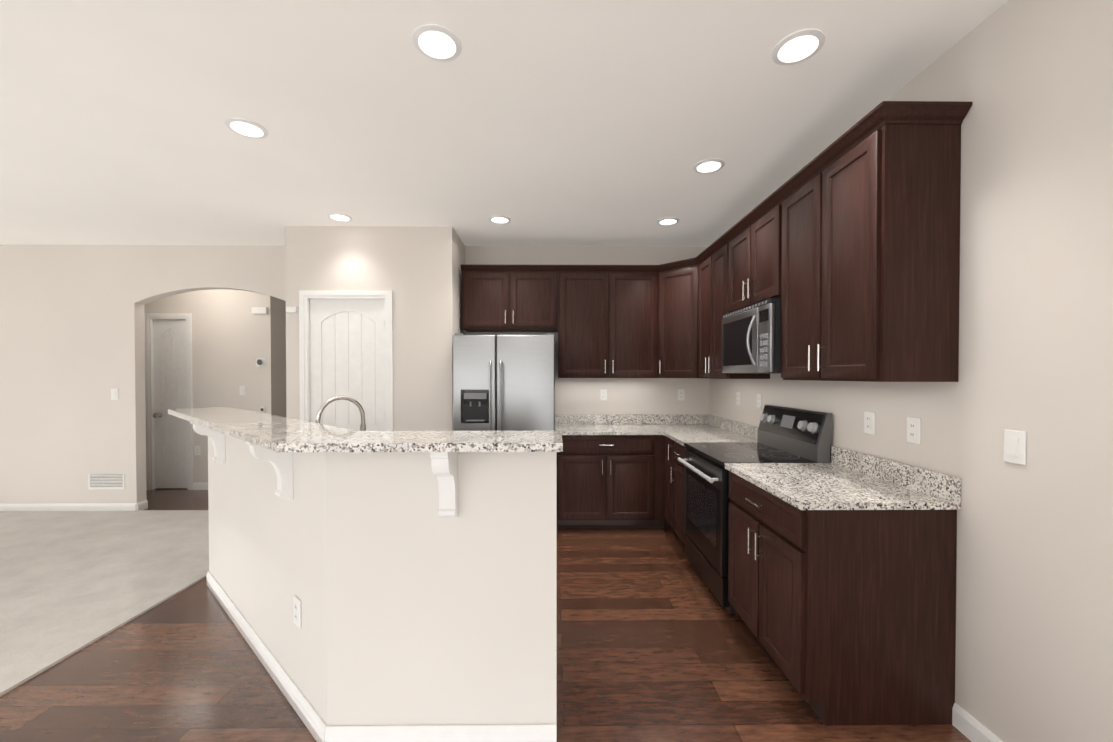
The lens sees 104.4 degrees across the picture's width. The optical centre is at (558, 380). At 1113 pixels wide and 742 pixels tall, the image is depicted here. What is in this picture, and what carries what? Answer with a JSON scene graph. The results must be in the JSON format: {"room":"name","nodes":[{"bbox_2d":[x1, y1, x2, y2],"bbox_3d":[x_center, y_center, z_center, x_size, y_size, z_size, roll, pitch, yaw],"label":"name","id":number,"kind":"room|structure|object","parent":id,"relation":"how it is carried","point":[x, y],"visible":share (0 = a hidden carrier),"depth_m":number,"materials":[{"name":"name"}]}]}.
{"room":"kitchen","nodes":[
{"label":"kitchen","id":0,"kind":"room"},
{"bbox_2d":[0,245,285,502],"bbox_3d":[-5.046,-0.017,4.552,5.120,2.780,0.110,0,1,-1],"label":"wall","id":1,"kind":"structure","parent":0,"point":[72,336],"depth_m":4.50,"materials":[{"name":"beige paint"}]},
{"bbox_2d":[0,502,139,510],"bbox_3d":[-5.999,1.329,4.496,3.194,0.090,0.014,0,1,-1],"label":"baseboard","id":2,"kind":"structure","parent":1,"relation":"attached to","point":[3,506],"depth_m":4.50,"materials":[{"name":"white wood"}]},
{"bbox_2d":[88,474,124,489],"bbox_3d":[-4.721,1.056,4.507,0.370,0.165,0.010,0,1,-1],"label":"air vent","id":3,"kind":"object","parent":1,"relation":"in","point":[104,481],"visible":1,"depth_m":4.50,"materials":[{"name":"white metal"}]},
{"bbox_2d":[111,389,117,399],"bbox_3d":[-4.625,0.144,4.495,0.072,0.118,0.012,0,1,-1],"label":"light switch","id":4,"kind":"object","parent":1,"relation":"attached to","point":[114,394],"visible":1,"depth_m":4.50,"materials":[{"name":"white plastic"}]},
{"bbox_2d":[140,500,147,509],"bbox_3d":[-6.000,1.327,4.620,3.194,0.090,0.014,0,1,-1],"label":"baseboard","id":5,"kind":"structure","parent":1,"relation":"attached to","point":[144,504],"depth_m":4.59,"materials":[{"name":"white wood"}]},
{"bbox_2d":[144,289,276,488],"bbox_3d":[-5.599,-0.027,5.421,4.030,2.780,0.120,0,1,-1],"label":"wall","id":6,"kind":"structure","parent":0,"point":[233,337],"depth_m":5.37,"materials":[{"name":"beige paint"}]},
{"bbox_2d":[144,313,193,489],"bbox_3d":[-4.839,0.266,5.378,0.570,2.195,0.045,0,1,-1],"label":"door frame","id":7,"kind":"structure","parent":6,"relation":"attached to","point":[149,405],"depth_m":5.36,"materials":[{"name":"white wood"}]},
{"bbox_2d":[153,319,186,487],"bbox_3d":[-4.839,0.294,5.380,0.432,2.114,0.115,0,1,-1],"label":"hall door","id":8,"kind":"structure","parent":6,"relation":"in","point":[170,393],"depth_m":5.41,"materials":[{"name":"white paint"}]},
{"bbox_2d":[195,446,200,454],"bbox_3d":[-4.494,0.873,5.377,0.072,0.118,0.009,0,1,-1],"label":"outlet","id":9,"kind":"object","parent":6,"relation":"attached to","point":[197,450],"visible":1,"depth_m":5.38,"materials":[{"name":"white plastic"}]},
{"bbox_2d":[193,482,207,489],"bbox_3d":[-4.069,1.318,5.385,0.970,0.090,0.014,0,1,-1],"label":"baseboard","id":10,"kind":"structure","parent":6,"relation":"attached to","point":[198,485],"depth_m":5.37,"materials":[{"name":"white wood"}]},
{"bbox_2d":[240,386,245,394],"bbox_3d":[-3.934,0.123,5.372,0.072,0.118,0.012,0,1,-1],"label":"light switch","id":11,"kind":"object","parent":6,"relation":"attached to","point":[242,390],"visible":1,"depth_m":5.37,"materials":[{"name":"white plastic"}]},
{"bbox_2d":[251,307,267,313],"bbox_3d":[-3.704,-0.866,5.351,0.180,0.080,0.036,0,1,-1],"label":"door chime","id":12,"kind":"object","parent":6,"relation":"attached to","point":[259,310],"visible":0.93,"depth_m":5.33,"materials":[{"name":"white plastic"}]},
{"bbox_2d":[256,358,265,366],"bbox_3d":[-3.704,-0.227,5.363,0.110,0.110,0.028,0,1,-1],"label":"thermostat","id":13,"kind":"object","parent":6,"relation":"attached to","point":[260,362],"visible":1,"depth_m":5.37,"materials":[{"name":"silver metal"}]},
{"bbox_2d":[277,298,285,416],"bbox_3d":[-3.655,-0.039,6.465,0.120,2.780,1.930,0,1,-1],"label":"wall","id":14,"kind":"structure","parent":0,"point":[281,358],"depth_m":5.59,"materials":[{"name":"beige paint"}]},
{"bbox_2d":[285,226,454,430],"bbox_3d":[-1.726,-0.011,3.999,1.510,2.780,0.120,0,1,-1],"label":"wall","id":15,"kind":"structure","parent":0,"point":[412,269],"depth_m":3.93,"materials":[{"name":"beige paint"}]},
{"bbox_2d":[286,307,297,312],"bbox_3d":[-2.415,-0.640,3.910,0.090,0.050,0.029,0,1,-1],"label":"detector","id":16,"kind":"object","parent":15,"relation":"attached to","point":[291,309],"visible":0.86,"depth_m":3.90,"materials":[{"name":"white plastic"}]},
{"bbox_2d":[299,290,392,430],"bbox_3d":[-1.930,0.282,3.946,0.840,2.195,0.045,0,1,-1],"label":"door frame","id":17,"kind":"structure","parent":15,"relation":"attached to","point":[305,296],"depth_m":3.92,"materials":[{"name":"white wood"}]},
{"bbox_2d":[310,299,384,430],"bbox_3d":[-1.930,0.311,3.948,0.702,2.114,0.115,0,1,-1],"label":"pantry door","id":18,"kind":"structure","parent":15,"relation":"in","point":[347,347],"depth_m":3.97,"materials":[{"name":"white paint"}]},
{"bbox_2d":[455,232,465,334],"bbox_3d":[-1.024,-0.014,4.301,0.100,2.780,0.470,0,1,-1],"label":"wall","id":19,"kind":"structure","parent":0,"point":[459,252],"depth_m":4.20,"materials":[{"name":"beige paint"}]},
{"bbox_2d":[0,488,970,741],"bbox_3d":[-2.926,1.446,2.554,9.320,0.100,9.800,0,1,-1],"label":"floor","id":20,"kind":"structure","parent":0,"point":[657,641],"depth_m":2.04,"materials":[{"name":"brown wood"}]},
{"bbox_2d":[0,510,208,695],"bbox_3d":[-5.021,1.407,1.073,5.098,0.014,6.876,0,1,-1],"label":"floor carpet","id":21,"kind":"object","parent":20,"relation":"on","point":[72,582],"visible":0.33,"depth_m":3.08,"materials":[{"name":"beige carpet"}]},
{"bbox_2d":[206,451,559,741],"bbox_3d":[-1.206,0.813,2.510,2.380,1.167,2.052,0,1,-1],"label":"kitchen island","id":22,"kind":"object","parent":20,"relation":"on","point":[415,572],"depth_m":1.65,"materials":[{"name":"paint"}]},
{"bbox_2d":[293,595,300,628],"bbox_3d":[-1.113,0.985,1.836,0.072,0.118,0.009,1,1,41],"label":"outlet","id":23,"kind":"object","parent":22,"relation":"attached to","point":[297,609],"visible":1,"depth_m":1.82,"materials":[{"name":"white plastic"}]},
{"bbox_2d":[168,407,562,454],"bbox_3d":[-1.316,0.217,2.316,2.644,0.030,1.731,0,1,-1],"label":"island countertop","id":24,"kind":"structure","parent":22,"relation":"on","point":[229,430],"depth_m":1.67,"materials":[{"name":"beige stone"}]},
{"bbox_2d":[315,395,365,430],"bbox_3d":[-1.234,0.283,2.367,0.267,0.401,0.224,0,1,-1],"label":"faucet","id":25,"kind":"object","parent":24,"relation":"on","point":[318,416],"depth_m":2.38,"materials":[{"name":"silver metal"}]},
{"bbox_2d":[453,333,554,430],"bbox_3d":[-0.492,0.476,4.168,0.912,1.802,0.734,0,1,-1],"label":"refrigerator","id":26,"kind":"object","parent":20,"relation":"on","point":[503,382],"visible":0.62,"depth_m":3.86,"materials":[{"name":"grey metal"}]},
{"bbox_2d":[557,435,656,527],"bbox_3d":[0.433,0.934,4.245,0.910,0.884,0.627,0,1,-1],"label":"base cabinet","id":27,"kind":"object","parent":20,"relation":"on","point":[604,481],"depth_m":3.93,"materials":[{"name":"brown wood"}]},
{"bbox_2d":[555,414,721,434],"bbox_3d":[0.781,0.426,4.222,1.627,0.129,0.667,0,1,-1],"label":"countertop","id":28,"kind":"structure","parent":27,"relation":"on","point":[568,424],"depth_m":4.53,"materials":[{"name":"grey stone"}]},
{"bbox_2d":[657,435,660,522],"bbox_3d":[1.290,0.934,4.264,0.608,0.884,0.605,0,1,-1],"label":"base cabinet","id":29,"kind":"object","parent":20,"relation":"on","point":[658,436],"depth_m":3.96,"materials":[{"name":"brown wood"}]},
{"bbox_2d":[661,435,672,530],"bbox_3d":[1.285,0.939,3.809,0.626,0.884,0.296,0,1,-1],"label":"base cabinet","id":30,"kind":"object","parent":20,"relation":"on","point":[666,443],"depth_m":3.88,"materials":[{"name":"brown wood"}]},
{"bbox_2d":[673,440,687,543],"bbox_3d":[1.288,0.943,3.472,0.626,0.884,0.378,0,1,-1],"label":"base cabinet","id":31,"kind":"object","parent":20,"relation":"on","point":[678,449],"depth_m":3.52,"materials":[{"name":"brown wood"}]},
{"bbox_2d":[663,418,757,446],"bbox_3d":[1.278,0.434,3.585,0.645,0.129,0.617,0,1,-1],"label":"countertop","id":32,"kind":"structure","parent":31,"relation":"on","point":[681,430],"depth_m":3.86,"materials":[{"name":"beige stone"}]},
{"bbox_2d":[678,405,831,615],"bbox_3d":[1.244,0.790,2.900,0.703,1.205,0.751,0,1,-1],"label":"range","id":33,"kind":"object","parent":20,"relation":"on","point":[789,435],"visible":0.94,"depth_m":2.77,"materials":[{"name":"metal"}]},
{"bbox_2d":[728,471,956,725],"bbox_3d":[1.301,0.959,2.139,0.626,0.884,0.766,0,1,-1],"label":"base cabinet","id":34,"kind":"object","parent":20,"relation":"on","point":[848,617],"depth_m":1.76,"materials":[{"name":"brown wood"}]},
{"bbox_2d":[724,446,960,509],"bbox_3d":[1.292,0.451,2.124,0.645,0.129,0.782,0,1,-1],"label":"countertop","id":35,"kind":"structure","parent":34,"relation":"on","point":[846,479],"depth_m":1.97,"materials":[{"name":"beige stone"}]},
{"bbox_2d":[0,0,1007,246],"bbox_3d":[-2.926,-1.433,2.521,9.320,0.100,9.800,0,1,-1],"label":"ceiling","id":36,"kind":"structure","parent":0,"point":[610,123],"depth_m":2.21,"materials":[{"name":"paint"}]},
{"bbox_2d":[225,118,267,138],"bbox_3d":[-1.704,-1.377,2.364,0.194,0.008,0.194,1,1,44],"label":"recessed light","id":37,"kind":"object","parent":36,"relation":"in","point":[244,127],"depth_m":2.35,"materials":[{"name":"white"}]},
{"bbox_2d":[327,213,352,221],"bbox_3d":[-1.867,-1.392,3.692,0.194,0.008,0.194,1,1,44],"label":"recessed light","id":38,"kind":"object","parent":36,"relation":"in","point":[335,216],"depth_m":3.69,"materials":[{"name":"white"}]},
{"bbox_2d":[412,24,461,61],"bbox_3d":[-0.494,-1.370,1.760,0.194,0.008,0.194,1,1,44],"label":"recessed light","id":39,"kind":"object","parent":36,"relation":"in","point":[435,42],"depth_m":1.75,"materials":[{"name":"white"}]},
{"bbox_2d":[489,215,510,223],"bbox_3d":[-0.509,-1.393,3.744,0.194,0.008,0.194,1,1,44],"label":"recessed light","id":40,"kind":"object","parent":36,"relation":"in","point":[499,219],"depth_m":3.74,"materials":[{"name":"white"}]},
{"bbox_2d":[657,217,679,225],"bbox_3d":[0.961,-1.393,3.788,0.194,0.008,0.194,1,1,44],"label":"recessed light","id":41,"kind":"object","parent":36,"relation":"in","point":[668,220],"depth_m":3.78,"materials":[{"name":"white"}]},
{"bbox_2d":[693,158,724,173],"bbox_3d":[0.971,-1.382,2.789,0.194,0.008,0.194,1,1,44],"label":"recessed light","id":42,"kind":"object","parent":36,"relation":"in","point":[711,165],"depth_m":2.78,"materials":[{"name":"white"}]},
{"bbox_2d":[772,29,824,64],"bbox_3d":[0.988,-1.370,1.783,0.194,0.008,0.194,1,1,44],"label":"recessed light","id":43,"kind":"object","parent":36,"relation":"in","point":[799,46],"depth_m":1.77,"materials":[{"name":"white"}]},
{"bbox_2d":[465,246,708,413],"bbox_3d":[0.259,-0.018,4.608,2.670,2.780,0.120,0,1,-1],"label":"wall","id":44,"kind":"structure","parent":0,"point":[627,395],"depth_m":4.55,"materials":[{"name":"beige paint"}]},
{"bbox_2d":[461,269,555,331],"bbox_3d":[-0.478,-0.793,4.365,0.943,0.576,0.327,0,1,-1],"label":"upper cabinet","id":45,"kind":"object","parent":44,"relation":"attached to","point":[493,300],"depth_m":4.21,"materials":[{"name":"brown wood"}]},
{"bbox_2d":[600,389,606,400],"bbox_3d":[0.474,0.153,4.546,0.072,0.118,0.009,0,1,-1],"label":"outlet","id":46,"kind":"object","parent":44,"relation":"attached to","point":[603,394],"visible":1,"depth_m":4.54,"materials":[{"name":"white plastic"}]},
{"bbox_2d":[556,269,659,377],"bbox_3d":[0.490,-0.554,4.377,0.988,1.056,0.327,0,1,-1],"label":"upper cabinet","id":47,"kind":"object","parent":44,"relation":"attached to","point":[607,320],"depth_m":4.22,"materials":[{"name":"brown wood"}]},
{"bbox_2d":[678,389,684,400],"bbox_3d":[1.294,0.153,4.554,0.072,0.118,0.009,0,1,-1],"label":"outlet","id":48,"kind":"object","parent":44,"relation":"attached to","point":[681,394],"visible":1,"depth_m":4.55,"materials":[{"name":"white plastic"}]},
{"bbox_2d":[709,0,1112,741],"bbox_3d":[1.673,0.006,2.582,0.120,2.780,9.800,0,1,-1],"label":"wall","id":49,"kind":"structure","parent":0,"point":[1031,80],"depth_m":1.50,"materials":[{"name":"beige paint"}]},
{"bbox_2d":[656,261,695,376],"bbox_3d":[1.133,-0.552,4.084,0.296,1.035,0.296,0,1,-1],"label":"upper cabinet","id":50,"kind":"object","parent":49,"relation":"attached to","point":[676,331],"depth_m":4.08,"materials":[{"name":"brown wood"}]},
{"bbox_2d":[660,377,695,377],"bbox_3d":[1.291,-0.552,4.245,0.607,1.056,0.606,0,1,-1],"label":"upper cabinet","id":51,"kind":"object","parent":49,"relation":"attached to","point":[660,377],"depth_m":4.10,"materials":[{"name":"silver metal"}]},
{"bbox_2d":[696,241,769,378],"bbox_3d":[1.437,-0.545,3.603,0.327,1.056,0.676,0,1,-1],"label":"upper cabinet","id":52,"kind":"object","parent":49,"relation":"attached to","point":[710,267],"depth_m":3.61,"materials":[{"name":"brown wood"}]},
{"bbox_2d":[736,392,739,404],"bbox_3d":[1.595,0.161,3.833,0.009,0.118,0.072,0,1,-1],"label":"outlet","id":53,"kind":"object","parent":49,"relation":"attached to","point":[737,398],"visible":1,"depth_m":3.83,"materials":[{"name":"white plastic"}]},
{"bbox_2d":[724,197,775,314],"bbox_3d":[1.444,-0.779,2.883,0.327,0.570,0.750,0,1,-1],"label":"upper cabinet","id":54,"kind":"object","parent":49,"relation":"attached to","point":[750,249],"depth_m":2.85,"materials":[{"name":"brown wood"}]},
{"bbox_2d":[722,297,780,373],"bbox_3d":[1.390,-0.268,2.889,0.428,0.440,0.743,0,1,-1],"label":"over-the-range microwave","id":55,"kind":"object","parent":54,"relation":"attached to","point":[751,339],"visible":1,"depth_m":2.71,"materials":[{"name":"silver metal"}]},
{"bbox_2d":[757,394,761,408],"bbox_3d":[1.599,0.166,3.443,0.009,0.118,0.072,0,1,-1],"label":"outlet","id":56,"kind":"object","parent":49,"relation":"attached to","point":[759,401],"visible":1,"depth_m":3.43,"materials":[{"name":"white plastic"}]},
{"bbox_2d":[864,411,874,434],"bbox_3d":[1.611,0.220,2.240,0.009,0.118,0.072,0,1,-1],"label":"outlet","id":57,"kind":"object","parent":49,"relation":"attached to","point":[869,422],"visible":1,"depth_m":2.23,"materials":[{"name":"white plastic"}]},
{"bbox_2d":[776,113,966,381],"bbox_3d":[1.451,-0.527,2.123,0.327,1.056,0.766,0,1,-1],"label":"upper cabinet","id":58,"kind":"object","parent":49,"relation":"attached to","point":[845,246],"depth_m":1.76,"materials":[{"name":"brown wood"}]},
{"bbox_2d":[907,417,920,444],"bbox_3d":[1.613,0.227,1.965,0.009,0.118,0.072,0,1,-1],"label":"outlet","id":59,"kind":"object","parent":49,"relation":"attached to","point":[914,430],"visible":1,"depth_m":1.96,"materials":[{"name":"white plastic"}]},
{"bbox_2d":[952,703,1002,741],"bbox_3d":[1.634,1.384,-0.266,0.013,0.090,4.055,0,1,-1],"label":"baseboard","id":60,"kind":"structure","parent":49,"relation":"attached to","point":[966,724],"depth_m":1.69,"materials":[{"name":"white wood"}]},
{"bbox_2d":[1003,429,1026,465],"bbox_3d":[1.616,0.236,1.533,0.012,0.118,0.072,0,1,-1],"label":"light switch","id":61,"kind":"object","parent":49,"relation":"attached to","point":[1014,446],"visible":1,"depth_m":1.53,"materials":[{"name":"white plastic"}]}
]}

